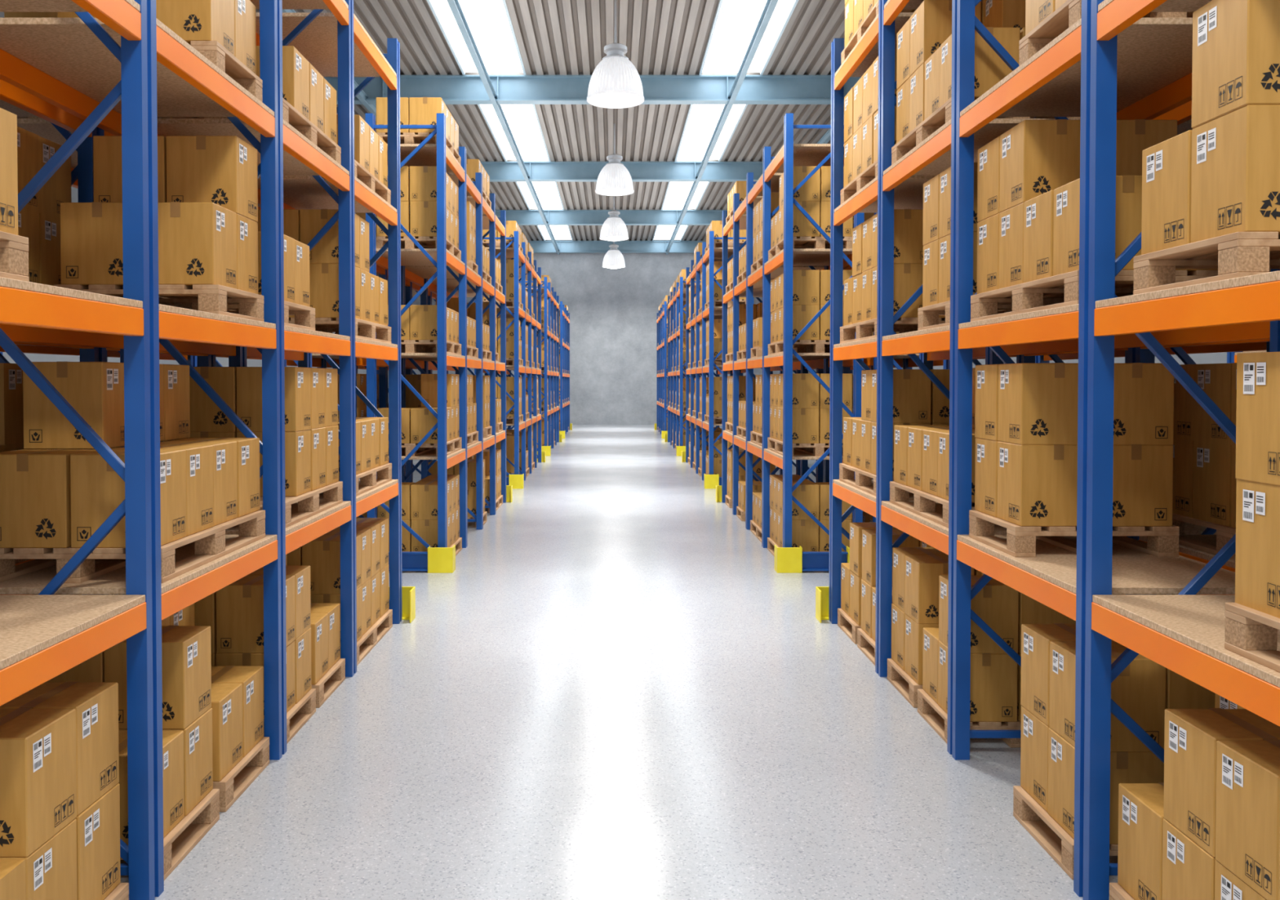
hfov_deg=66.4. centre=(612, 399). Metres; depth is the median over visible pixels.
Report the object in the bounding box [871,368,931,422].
cardboard box
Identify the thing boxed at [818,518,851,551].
cardboard box
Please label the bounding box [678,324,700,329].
wooden pallet
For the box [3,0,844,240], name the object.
ceiling
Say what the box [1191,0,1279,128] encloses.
cardboard box
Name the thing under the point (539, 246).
beam
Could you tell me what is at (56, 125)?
rack
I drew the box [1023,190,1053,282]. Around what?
cardboard box
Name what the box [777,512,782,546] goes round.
cardboard box
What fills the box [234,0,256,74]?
cardboard box
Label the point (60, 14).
cardboard box
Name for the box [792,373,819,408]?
cardboard box
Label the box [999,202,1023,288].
cardboard box
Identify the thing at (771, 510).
cardboard box
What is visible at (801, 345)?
wooden pallet
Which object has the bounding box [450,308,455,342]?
cardboard box
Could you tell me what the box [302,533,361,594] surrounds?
cardboard box
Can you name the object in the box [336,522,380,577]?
cardboard box
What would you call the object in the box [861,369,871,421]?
cardboard box
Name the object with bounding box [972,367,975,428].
cardboard box
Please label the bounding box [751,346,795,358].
wooden pallet
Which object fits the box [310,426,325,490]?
cardboard box
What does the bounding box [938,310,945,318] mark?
cardboard box
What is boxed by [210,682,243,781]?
cardboard box
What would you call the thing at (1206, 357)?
wall
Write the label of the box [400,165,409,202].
cardboard box
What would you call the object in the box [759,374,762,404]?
cardboard box
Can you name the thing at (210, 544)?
wooden pallet
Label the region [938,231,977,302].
cardboard box
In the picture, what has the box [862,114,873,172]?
cardboard box
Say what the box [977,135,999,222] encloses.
cardboard box
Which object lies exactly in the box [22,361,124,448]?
cardboard box
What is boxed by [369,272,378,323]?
cardboard box
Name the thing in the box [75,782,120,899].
cardboard box
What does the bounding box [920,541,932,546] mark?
cardboard box
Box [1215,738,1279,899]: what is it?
cardboard box
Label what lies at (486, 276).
wooden pallet
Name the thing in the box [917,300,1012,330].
wooden pallet
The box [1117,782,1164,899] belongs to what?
cardboard box
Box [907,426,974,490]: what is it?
cardboard box
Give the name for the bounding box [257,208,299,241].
cardboard box
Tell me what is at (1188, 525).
wooden pallet
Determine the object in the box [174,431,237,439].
cardboard box
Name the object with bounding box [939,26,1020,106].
cardboard box
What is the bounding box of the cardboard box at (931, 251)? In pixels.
[922,239,938,306]
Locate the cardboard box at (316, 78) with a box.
[309,62,324,132]
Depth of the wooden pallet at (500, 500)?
16.01 m
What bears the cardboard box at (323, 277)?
on the wooden pallet at (366, 330)
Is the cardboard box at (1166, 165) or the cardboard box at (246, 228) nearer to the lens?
the cardboard box at (1166, 165)
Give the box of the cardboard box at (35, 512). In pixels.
[0,448,95,547]
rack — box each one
[0,0,402,899]
[0,79,286,564]
[286,212,448,517]
[364,112,506,548]
[474,231,541,479]
[519,276,559,448]
[541,301,569,433]
[656,301,685,433]
[667,276,708,448]
[685,231,753,479]
[721,112,864,551]
[779,212,944,522]
[828,0,1279,899]
[944,100,1270,572]
[1226,351,1266,363]
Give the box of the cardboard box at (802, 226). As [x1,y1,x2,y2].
[792,200,820,238]
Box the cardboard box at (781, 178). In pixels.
[779,172,783,209]
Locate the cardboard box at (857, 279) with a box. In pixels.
[852,272,862,324]
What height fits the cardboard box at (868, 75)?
0.389 m
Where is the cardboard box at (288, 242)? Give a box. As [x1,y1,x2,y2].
[257,231,295,302]
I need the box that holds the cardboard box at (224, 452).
[160,440,237,525]
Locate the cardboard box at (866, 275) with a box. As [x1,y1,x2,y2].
[862,268,871,321]
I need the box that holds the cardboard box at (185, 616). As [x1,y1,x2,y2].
[169,603,194,626]
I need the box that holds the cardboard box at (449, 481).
[416,479,451,515]
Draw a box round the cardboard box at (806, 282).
[782,269,819,306]
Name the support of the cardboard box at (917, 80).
on the wooden pallet at (942, 115)
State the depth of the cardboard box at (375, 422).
7.78 m
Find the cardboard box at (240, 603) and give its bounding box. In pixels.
[215,574,295,653]
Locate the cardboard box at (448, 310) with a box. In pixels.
[446,306,450,341]
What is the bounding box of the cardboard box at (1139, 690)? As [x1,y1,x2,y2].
[1048,640,1166,751]
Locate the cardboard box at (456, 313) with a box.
[455,311,458,342]
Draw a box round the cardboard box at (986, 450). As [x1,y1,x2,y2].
[974,437,998,517]
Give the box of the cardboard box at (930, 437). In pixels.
[922,429,974,496]
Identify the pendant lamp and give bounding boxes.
[586,0,644,108]
[595,123,634,195]
[599,195,628,240]
[602,240,625,268]
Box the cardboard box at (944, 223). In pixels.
[938,162,977,238]
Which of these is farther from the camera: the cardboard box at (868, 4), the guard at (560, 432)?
the guard at (560, 432)
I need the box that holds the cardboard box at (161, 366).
[159,364,164,441]
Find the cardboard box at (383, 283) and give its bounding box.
[378,276,387,325]
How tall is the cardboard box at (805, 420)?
0.389 m
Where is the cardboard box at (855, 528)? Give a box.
[849,521,897,576]
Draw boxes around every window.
[426,0,526,75]
[477,104,551,161]
[515,181,564,209]
[537,225,573,240]
[652,225,688,240]
[661,181,710,209]
[674,104,747,161]
[698,0,798,75]
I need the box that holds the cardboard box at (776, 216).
[774,211,804,244]
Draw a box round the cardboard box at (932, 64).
[924,46,940,119]
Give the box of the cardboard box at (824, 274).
[819,269,852,305]
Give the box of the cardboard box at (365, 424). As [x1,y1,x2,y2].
[337,419,370,472]
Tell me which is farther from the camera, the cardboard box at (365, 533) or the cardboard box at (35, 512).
the cardboard box at (365, 533)
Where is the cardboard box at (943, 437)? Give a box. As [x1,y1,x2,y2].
[937,431,975,502]
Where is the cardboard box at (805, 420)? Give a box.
[792,408,818,443]
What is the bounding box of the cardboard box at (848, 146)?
[844,134,853,186]
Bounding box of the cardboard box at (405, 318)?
[387,304,409,340]
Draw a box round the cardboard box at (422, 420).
[410,407,447,443]
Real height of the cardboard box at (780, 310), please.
0.389 m
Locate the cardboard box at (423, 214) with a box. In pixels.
[409,200,436,238]
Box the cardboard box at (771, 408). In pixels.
[769,405,773,438]
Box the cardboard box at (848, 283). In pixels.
[844,276,853,325]
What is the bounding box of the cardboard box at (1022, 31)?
[1020,26,1025,39]
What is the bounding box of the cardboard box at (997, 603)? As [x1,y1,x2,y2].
[938,574,1018,653]
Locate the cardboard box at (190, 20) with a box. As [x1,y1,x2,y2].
[155,0,234,55]
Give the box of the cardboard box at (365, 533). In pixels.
[324,528,370,584]
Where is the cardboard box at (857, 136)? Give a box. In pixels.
[852,125,862,180]
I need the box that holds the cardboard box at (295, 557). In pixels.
[287,546,302,565]
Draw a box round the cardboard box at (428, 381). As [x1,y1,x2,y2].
[421,373,455,406]
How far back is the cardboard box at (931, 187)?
5.94 m
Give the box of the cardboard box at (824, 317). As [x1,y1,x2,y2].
[819,304,844,340]
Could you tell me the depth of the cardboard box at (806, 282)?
10.82 m
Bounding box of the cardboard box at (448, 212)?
[422,207,450,244]
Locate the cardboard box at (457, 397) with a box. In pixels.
[455,373,459,405]
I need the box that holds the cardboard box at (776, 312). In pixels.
[774,309,778,342]
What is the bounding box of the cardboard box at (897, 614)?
[891,603,905,670]
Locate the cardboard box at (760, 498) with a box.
[759,497,761,528]
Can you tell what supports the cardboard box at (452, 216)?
on the wooden pallet at (406, 242)
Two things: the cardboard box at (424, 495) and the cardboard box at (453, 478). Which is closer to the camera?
the cardboard box at (424, 495)
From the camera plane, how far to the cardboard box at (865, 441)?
7.48 m
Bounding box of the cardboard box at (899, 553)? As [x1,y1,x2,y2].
[892,546,947,612]
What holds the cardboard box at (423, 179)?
on the cardboard box at (423, 214)
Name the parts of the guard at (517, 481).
guard rail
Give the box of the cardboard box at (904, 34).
[896,17,910,89]
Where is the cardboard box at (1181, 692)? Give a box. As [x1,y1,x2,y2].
[1165,667,1215,708]
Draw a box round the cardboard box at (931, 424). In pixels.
[930,422,973,428]
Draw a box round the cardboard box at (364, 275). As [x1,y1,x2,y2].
[360,268,370,321]
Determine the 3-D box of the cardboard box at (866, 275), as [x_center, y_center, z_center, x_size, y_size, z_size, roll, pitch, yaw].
[2.116,-0.792,7.460,0.357,0.389,0.294,0,1,0]
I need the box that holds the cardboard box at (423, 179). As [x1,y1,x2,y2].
[409,165,446,202]
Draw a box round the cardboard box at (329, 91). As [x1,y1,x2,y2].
[323,77,337,143]
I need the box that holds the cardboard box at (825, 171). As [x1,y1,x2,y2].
[819,165,844,201]
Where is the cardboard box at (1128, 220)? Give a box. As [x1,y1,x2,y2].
[1053,174,1142,275]
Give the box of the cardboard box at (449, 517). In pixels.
[447,512,452,546]
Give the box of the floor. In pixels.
[120,424,1118,899]
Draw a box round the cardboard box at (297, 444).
[236,429,311,496]
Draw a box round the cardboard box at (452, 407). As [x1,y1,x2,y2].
[451,406,454,439]
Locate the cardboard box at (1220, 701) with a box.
[1214,693,1244,708]
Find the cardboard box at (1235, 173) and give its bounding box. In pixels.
[1191,104,1279,242]
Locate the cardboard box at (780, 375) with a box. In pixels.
[778,373,782,407]
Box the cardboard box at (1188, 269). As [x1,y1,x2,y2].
[1175,268,1217,271]
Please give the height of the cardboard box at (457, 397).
0.389 m
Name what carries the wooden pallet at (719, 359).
on the rack at (713, 254)
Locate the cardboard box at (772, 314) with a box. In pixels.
[770,311,774,343]
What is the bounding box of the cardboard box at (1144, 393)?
[1113,362,1173,444]
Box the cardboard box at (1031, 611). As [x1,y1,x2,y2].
[1017,591,1075,653]
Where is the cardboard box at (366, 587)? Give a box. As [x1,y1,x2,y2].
[360,577,371,635]
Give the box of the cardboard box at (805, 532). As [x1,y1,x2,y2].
[782,519,818,551]
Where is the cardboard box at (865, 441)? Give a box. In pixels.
[860,419,871,472]
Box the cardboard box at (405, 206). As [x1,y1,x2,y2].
[376,201,409,238]
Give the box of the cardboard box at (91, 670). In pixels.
[45,651,104,682]
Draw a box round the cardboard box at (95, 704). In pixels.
[0,681,119,815]
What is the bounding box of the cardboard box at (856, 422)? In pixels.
[852,417,861,468]
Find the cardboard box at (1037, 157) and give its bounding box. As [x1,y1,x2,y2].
[999,119,1080,212]
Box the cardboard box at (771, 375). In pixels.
[769,373,774,406]
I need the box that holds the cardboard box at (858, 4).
[853,0,863,34]
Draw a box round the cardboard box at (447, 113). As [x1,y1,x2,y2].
[419,105,450,141]
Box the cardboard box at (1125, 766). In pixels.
[1048,727,1164,844]
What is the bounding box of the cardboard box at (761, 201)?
[760,198,762,229]
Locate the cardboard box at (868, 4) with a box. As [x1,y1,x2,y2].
[862,0,913,21]
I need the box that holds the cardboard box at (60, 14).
[57,11,94,17]
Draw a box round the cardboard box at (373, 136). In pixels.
[368,125,378,179]
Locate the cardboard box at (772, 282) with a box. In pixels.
[770,278,774,312]
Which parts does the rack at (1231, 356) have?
upright post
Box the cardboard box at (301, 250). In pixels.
[294,239,310,306]
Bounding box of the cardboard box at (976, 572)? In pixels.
[974,568,981,574]
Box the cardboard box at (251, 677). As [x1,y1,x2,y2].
[211,665,263,757]
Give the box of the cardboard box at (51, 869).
[0,818,76,899]
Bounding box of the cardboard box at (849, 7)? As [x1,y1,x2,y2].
[844,0,853,46]
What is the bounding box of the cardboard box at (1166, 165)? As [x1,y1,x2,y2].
[1141,129,1191,254]
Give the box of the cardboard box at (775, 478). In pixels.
[773,476,806,511]
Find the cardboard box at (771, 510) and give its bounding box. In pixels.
[769,506,773,540]
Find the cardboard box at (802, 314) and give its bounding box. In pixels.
[782,304,819,340]
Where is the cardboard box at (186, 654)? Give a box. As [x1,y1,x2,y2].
[103,625,211,728]
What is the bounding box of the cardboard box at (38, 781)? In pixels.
[0,707,76,857]
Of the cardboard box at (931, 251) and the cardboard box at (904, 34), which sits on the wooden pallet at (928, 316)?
the cardboard box at (931, 251)
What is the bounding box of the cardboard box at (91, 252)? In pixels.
[60,201,123,285]
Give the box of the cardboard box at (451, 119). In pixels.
[449,111,454,147]
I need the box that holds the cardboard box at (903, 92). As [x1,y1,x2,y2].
[896,78,909,142]
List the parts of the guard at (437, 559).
guard rail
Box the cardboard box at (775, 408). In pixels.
[773,406,778,439]
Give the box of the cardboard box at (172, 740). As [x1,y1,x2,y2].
[118,730,184,844]
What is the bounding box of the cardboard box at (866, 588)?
[861,578,875,637]
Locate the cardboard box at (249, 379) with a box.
[236,366,311,431]
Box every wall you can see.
[0,11,366,373]
[387,239,816,424]
[893,351,1226,368]
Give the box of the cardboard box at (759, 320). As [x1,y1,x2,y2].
[755,317,762,346]
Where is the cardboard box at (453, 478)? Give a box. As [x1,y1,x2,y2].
[422,476,455,511]
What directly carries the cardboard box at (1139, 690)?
on the cardboard box at (1125, 766)
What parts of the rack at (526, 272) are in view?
upright post, upright post, upright post, upright post, upright post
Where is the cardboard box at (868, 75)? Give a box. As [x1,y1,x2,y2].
[862,63,872,124]
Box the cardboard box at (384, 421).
[355,417,388,466]
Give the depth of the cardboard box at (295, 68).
5.81 m
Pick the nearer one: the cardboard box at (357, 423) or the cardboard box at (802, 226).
the cardboard box at (357, 423)
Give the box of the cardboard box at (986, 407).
[974,364,998,440]
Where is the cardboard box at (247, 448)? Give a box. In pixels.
[173,437,260,517]
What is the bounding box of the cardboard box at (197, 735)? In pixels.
[118,707,213,816]
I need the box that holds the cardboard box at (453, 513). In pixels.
[451,509,455,544]
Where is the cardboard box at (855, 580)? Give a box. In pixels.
[849,569,862,625]
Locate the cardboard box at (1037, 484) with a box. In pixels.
[996,440,1077,526]
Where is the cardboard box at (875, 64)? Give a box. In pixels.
[872,48,897,114]
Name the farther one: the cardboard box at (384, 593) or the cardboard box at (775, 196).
the cardboard box at (775, 196)
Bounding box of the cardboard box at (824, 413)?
[818,408,852,443]
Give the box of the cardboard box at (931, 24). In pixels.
[910,0,981,75]
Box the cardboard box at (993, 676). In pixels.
[937,640,1017,721]
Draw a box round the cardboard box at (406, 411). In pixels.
[377,407,414,443]
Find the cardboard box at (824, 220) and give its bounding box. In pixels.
[819,200,853,236]
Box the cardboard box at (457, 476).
[427,474,459,508]
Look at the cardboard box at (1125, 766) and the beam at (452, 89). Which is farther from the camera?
the beam at (452, 89)
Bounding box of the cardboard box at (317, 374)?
[310,367,324,429]
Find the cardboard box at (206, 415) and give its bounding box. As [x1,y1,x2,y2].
[189,366,236,431]
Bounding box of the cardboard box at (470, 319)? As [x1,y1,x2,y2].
[469,317,472,346]
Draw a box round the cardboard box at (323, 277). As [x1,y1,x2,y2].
[309,262,360,319]
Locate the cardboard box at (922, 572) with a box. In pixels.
[904,554,974,623]
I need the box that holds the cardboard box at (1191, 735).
[1163,707,1279,857]
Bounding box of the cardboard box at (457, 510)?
[455,506,459,540]
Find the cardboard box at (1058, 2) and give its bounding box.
[1055,0,1066,9]
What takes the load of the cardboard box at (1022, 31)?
on the wooden pallet at (942, 115)
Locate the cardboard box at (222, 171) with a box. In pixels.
[165,134,257,222]
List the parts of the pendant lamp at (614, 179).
suspension rod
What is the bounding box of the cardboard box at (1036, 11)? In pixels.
[1025,0,1067,38]
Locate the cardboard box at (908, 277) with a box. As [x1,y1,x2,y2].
[871,262,923,319]
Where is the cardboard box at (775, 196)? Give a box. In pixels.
[770,191,779,219]
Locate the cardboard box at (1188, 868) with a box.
[1161,817,1215,899]
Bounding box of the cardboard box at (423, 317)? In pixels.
[409,304,437,340]
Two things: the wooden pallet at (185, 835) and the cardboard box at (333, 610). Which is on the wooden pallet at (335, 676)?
the cardboard box at (333, 610)
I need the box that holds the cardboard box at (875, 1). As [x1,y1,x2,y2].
[873,0,915,11]
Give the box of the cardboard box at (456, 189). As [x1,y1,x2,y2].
[454,182,458,218]
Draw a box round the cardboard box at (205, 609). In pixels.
[194,591,216,653]
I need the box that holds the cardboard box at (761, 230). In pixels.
[759,227,762,257]
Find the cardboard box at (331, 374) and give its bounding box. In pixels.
[324,368,337,426]
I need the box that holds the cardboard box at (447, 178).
[445,172,450,210]
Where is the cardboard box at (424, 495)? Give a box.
[410,481,437,519]
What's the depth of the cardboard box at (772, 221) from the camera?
11.85 m
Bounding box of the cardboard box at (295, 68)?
[256,45,309,119]
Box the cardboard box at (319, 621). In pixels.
[311,613,328,684]
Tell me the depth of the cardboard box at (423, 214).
10.80 m
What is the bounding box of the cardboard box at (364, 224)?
[359,216,369,271]
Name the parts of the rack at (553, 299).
upright post, upright post, upright post, upright post, upright post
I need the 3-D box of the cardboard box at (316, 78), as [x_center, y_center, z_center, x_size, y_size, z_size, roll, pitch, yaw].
[-2.065,-1.913,6.238,0.357,0.389,0.294,0,1,0]
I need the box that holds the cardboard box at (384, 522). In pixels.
[355,517,388,569]
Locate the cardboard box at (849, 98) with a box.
[844,86,853,143]
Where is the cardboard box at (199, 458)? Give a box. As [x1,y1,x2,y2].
[111,444,213,536]
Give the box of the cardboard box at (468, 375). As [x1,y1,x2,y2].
[466,374,470,404]
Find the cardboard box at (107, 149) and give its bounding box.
[93,135,166,202]
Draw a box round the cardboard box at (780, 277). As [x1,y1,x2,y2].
[778,273,782,308]
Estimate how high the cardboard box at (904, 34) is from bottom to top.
0.389 m
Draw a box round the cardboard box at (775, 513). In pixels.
[773,509,777,544]
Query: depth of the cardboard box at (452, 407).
11.55 m
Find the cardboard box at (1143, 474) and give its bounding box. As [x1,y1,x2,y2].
[1112,444,1173,526]
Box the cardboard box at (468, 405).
[466,404,469,434]
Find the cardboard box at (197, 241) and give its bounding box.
[157,201,236,288]
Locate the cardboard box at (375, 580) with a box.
[370,570,380,626]
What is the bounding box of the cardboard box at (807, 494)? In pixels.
[791,481,819,519]
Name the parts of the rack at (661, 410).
upright post, upright post, upright post, upright post, upright post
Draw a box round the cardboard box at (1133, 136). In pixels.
[1115,119,1177,175]
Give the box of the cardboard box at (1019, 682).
[1017,651,1021,721]
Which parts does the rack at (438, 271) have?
upright post, upright post, upright post, upright post, upright post, upright post, upright post, upright post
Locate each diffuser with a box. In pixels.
[590,92,640,106]
[597,188,631,195]
[601,236,626,240]
[604,265,622,268]
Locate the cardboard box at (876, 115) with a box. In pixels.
[873,106,896,162]
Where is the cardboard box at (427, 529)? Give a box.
[411,519,437,551]
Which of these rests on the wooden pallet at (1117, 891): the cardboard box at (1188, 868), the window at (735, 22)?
the cardboard box at (1188, 868)
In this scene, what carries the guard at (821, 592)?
on the floor
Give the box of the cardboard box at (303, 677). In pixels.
[294,626,311,703]
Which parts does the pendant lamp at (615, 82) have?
suspension rod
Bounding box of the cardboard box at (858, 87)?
[853,75,862,133]
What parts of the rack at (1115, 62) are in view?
upright post, upright post, upright post, upright post, upright post, upright post, upright post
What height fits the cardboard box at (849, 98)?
0.389 m
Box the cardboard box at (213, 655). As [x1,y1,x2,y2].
[211,651,216,666]
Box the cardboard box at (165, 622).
[161,616,169,626]
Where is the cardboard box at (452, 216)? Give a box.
[426,211,454,244]
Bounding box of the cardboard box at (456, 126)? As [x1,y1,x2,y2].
[454,120,458,153]
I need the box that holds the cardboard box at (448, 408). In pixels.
[421,406,451,441]
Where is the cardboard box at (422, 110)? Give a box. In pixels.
[408,97,445,134]
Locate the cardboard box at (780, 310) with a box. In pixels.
[778,306,782,341]
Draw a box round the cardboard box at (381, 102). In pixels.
[376,97,408,134]
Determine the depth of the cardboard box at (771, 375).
11.88 m
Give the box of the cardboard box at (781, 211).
[778,206,807,244]
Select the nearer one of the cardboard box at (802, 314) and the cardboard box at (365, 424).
the cardboard box at (365, 424)
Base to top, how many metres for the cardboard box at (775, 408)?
0.389 m
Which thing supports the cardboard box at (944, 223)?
on the cardboard box at (944, 242)
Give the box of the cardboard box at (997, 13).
[983,0,1025,29]
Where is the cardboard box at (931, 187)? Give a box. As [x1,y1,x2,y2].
[922,173,939,245]
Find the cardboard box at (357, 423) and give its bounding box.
[337,421,360,476]
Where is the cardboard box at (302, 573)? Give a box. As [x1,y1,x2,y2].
[248,565,311,639]
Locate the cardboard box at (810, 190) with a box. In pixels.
[793,165,820,200]
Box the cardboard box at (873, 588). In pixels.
[871,586,893,640]
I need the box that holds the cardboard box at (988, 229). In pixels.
[977,213,999,293]
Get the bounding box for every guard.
[388,544,455,573]
[388,586,415,622]
[506,473,524,488]
[506,484,512,502]
[537,445,551,455]
[537,450,545,462]
[559,431,564,438]
[559,433,562,441]
[661,430,667,438]
[664,433,667,441]
[675,445,685,455]
[681,450,685,462]
[703,473,721,488]
[715,484,721,502]
[773,544,849,573]
[815,586,828,622]
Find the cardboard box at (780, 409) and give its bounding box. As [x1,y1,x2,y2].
[777,407,782,441]
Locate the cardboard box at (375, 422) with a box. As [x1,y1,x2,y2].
[337,417,379,469]
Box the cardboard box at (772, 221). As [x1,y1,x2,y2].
[770,215,774,248]
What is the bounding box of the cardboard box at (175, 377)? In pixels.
[163,364,190,440]
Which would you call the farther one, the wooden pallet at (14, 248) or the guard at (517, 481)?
the guard at (517, 481)
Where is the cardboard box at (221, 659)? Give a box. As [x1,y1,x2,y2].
[215,640,295,718]
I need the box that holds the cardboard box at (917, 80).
[909,62,943,132]
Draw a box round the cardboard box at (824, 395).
[818,373,852,408]
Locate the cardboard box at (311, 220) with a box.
[299,208,359,267]
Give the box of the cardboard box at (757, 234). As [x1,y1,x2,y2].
[755,231,759,260]
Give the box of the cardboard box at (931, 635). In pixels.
[922,627,938,703]
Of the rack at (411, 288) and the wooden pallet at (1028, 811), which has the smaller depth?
the wooden pallet at (1028, 811)
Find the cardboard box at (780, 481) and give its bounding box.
[777,479,813,515]
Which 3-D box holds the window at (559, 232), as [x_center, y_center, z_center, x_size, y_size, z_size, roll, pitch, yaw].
[-2.560,-7.479,42.267,1.370,0.085,7.860,0,1,0]
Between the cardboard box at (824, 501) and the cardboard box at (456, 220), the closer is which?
the cardboard box at (824, 501)
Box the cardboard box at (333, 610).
[311,602,340,670]
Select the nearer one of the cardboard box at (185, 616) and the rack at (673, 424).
the cardboard box at (185, 616)
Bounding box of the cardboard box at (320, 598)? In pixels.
[310,586,361,641]
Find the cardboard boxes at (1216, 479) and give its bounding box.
[0,11,1279,899]
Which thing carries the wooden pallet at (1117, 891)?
on the floor
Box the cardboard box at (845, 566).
[840,562,849,616]
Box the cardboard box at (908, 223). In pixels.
[871,208,923,267]
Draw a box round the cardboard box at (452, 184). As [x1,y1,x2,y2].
[450,177,454,214]
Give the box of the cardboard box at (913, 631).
[904,613,938,684]
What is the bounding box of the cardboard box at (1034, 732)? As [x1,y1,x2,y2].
[1020,705,1049,812]
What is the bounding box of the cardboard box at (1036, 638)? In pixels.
[1020,622,1113,725]
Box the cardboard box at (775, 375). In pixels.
[773,373,778,406]
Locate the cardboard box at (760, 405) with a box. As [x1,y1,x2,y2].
[759,404,762,434]
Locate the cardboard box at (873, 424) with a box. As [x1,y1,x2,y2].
[871,421,930,476]
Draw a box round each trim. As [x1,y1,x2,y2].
[282,8,376,118]
[665,0,778,254]
[816,113,844,143]
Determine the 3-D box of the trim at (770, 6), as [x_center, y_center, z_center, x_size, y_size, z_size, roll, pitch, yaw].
[2.580,-6.531,20.756,0.110,0.180,51.750,0,1,0]
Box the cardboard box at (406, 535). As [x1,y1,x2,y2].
[388,519,411,551]
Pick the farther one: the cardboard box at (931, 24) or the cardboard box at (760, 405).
the cardboard box at (760, 405)
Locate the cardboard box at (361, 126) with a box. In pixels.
[336,114,368,171]
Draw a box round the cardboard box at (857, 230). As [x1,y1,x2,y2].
[852,222,862,276]
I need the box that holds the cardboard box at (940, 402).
[930,368,949,422]
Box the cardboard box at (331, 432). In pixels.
[325,425,338,485]
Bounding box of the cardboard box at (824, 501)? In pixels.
[815,481,852,519]
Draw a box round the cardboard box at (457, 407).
[454,405,459,438]
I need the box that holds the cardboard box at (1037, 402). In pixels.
[997,362,1078,444]
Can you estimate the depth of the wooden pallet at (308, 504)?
6.08 m
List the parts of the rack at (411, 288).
upright post, upright post, upright post, upright post, upright post, upright post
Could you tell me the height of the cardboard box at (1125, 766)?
0.389 m
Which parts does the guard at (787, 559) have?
guard rail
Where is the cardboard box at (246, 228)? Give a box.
[236,213,257,293]
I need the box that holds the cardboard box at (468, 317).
[466,315,470,346]
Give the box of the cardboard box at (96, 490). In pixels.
[70,448,186,547]
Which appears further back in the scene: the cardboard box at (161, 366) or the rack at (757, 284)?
the rack at (757, 284)
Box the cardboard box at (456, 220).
[454,215,458,248]
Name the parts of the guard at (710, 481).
guard rail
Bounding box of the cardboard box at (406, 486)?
[377,482,414,519]
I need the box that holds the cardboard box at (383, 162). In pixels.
[377,134,387,187]
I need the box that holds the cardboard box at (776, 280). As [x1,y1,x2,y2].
[774,275,778,310]
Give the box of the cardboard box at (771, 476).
[769,474,801,508]
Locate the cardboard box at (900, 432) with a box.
[893,424,949,485]
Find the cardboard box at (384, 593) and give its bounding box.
[379,564,389,617]
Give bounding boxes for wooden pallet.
[0,231,29,281]
[0,510,265,582]
[17,116,41,118]
[53,284,264,321]
[103,882,128,899]
[120,788,219,879]
[157,97,341,164]
[160,300,315,330]
[190,40,262,102]
[213,736,269,811]
[259,480,342,527]
[286,688,315,743]
[288,317,391,342]
[311,657,345,707]
[338,462,391,496]
[354,159,391,204]
[356,608,392,665]
[376,132,461,164]
[376,235,461,260]
[400,339,461,355]
[401,436,462,456]
[433,345,478,358]
[450,537,462,555]
[466,259,478,274]
[466,431,478,446]
[467,511,487,527]
[482,189,491,208]
[482,240,523,253]
[482,269,491,284]
[482,298,523,309]
[482,349,491,359]
[483,426,492,437]
[484,494,502,512]
[495,280,502,293]
[495,352,498,361]
[495,422,502,432]
[498,357,523,365]
[506,360,528,366]
[506,414,523,423]
[506,466,529,477]
[507,412,529,420]
[531,462,534,471]
[541,324,549,330]
[678,283,701,289]
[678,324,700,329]
[692,462,695,470]
[697,360,720,366]
[697,412,720,420]
[697,466,702,476]
[704,240,745,253]
[704,298,746,309]
[704,357,722,365]
[704,414,721,423]
[724,494,732,507]
[725,208,733,223]
[725,280,733,293]
[725,352,733,362]
[725,422,733,433]
[736,426,746,439]
[736,506,745,520]
[737,269,746,284]
[737,349,746,359]
[750,431,762,446]
[750,520,761,542]
[751,256,762,273]
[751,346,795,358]
[767,436,843,456]
[767,537,779,556]
[768,235,852,260]
[768,339,830,355]
[837,608,861,644]
[839,462,893,495]
[840,0,916,64]
[840,159,877,204]
[840,317,945,343]
[857,627,875,665]
[887,657,922,707]
[889,480,975,527]
[891,97,1080,164]
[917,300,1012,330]
[917,688,1021,747]
[968,510,1179,556]
[970,270,1217,321]
[1013,785,1118,879]
[1018,0,1194,66]
[1109,882,1134,899]
[1133,231,1279,294]
[1172,512,1235,559]
[1185,521,1201,528]
[1224,602,1279,672]
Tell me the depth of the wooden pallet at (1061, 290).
4.55 m
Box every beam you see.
[323,75,861,104]
[446,0,559,254]
[480,161,763,181]
[495,209,723,225]
[527,240,706,253]
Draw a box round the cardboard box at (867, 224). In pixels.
[862,217,872,271]
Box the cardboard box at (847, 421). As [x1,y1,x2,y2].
[843,417,861,466]
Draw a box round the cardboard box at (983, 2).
[981,0,984,24]
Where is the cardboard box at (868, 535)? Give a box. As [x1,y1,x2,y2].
[862,528,919,586]

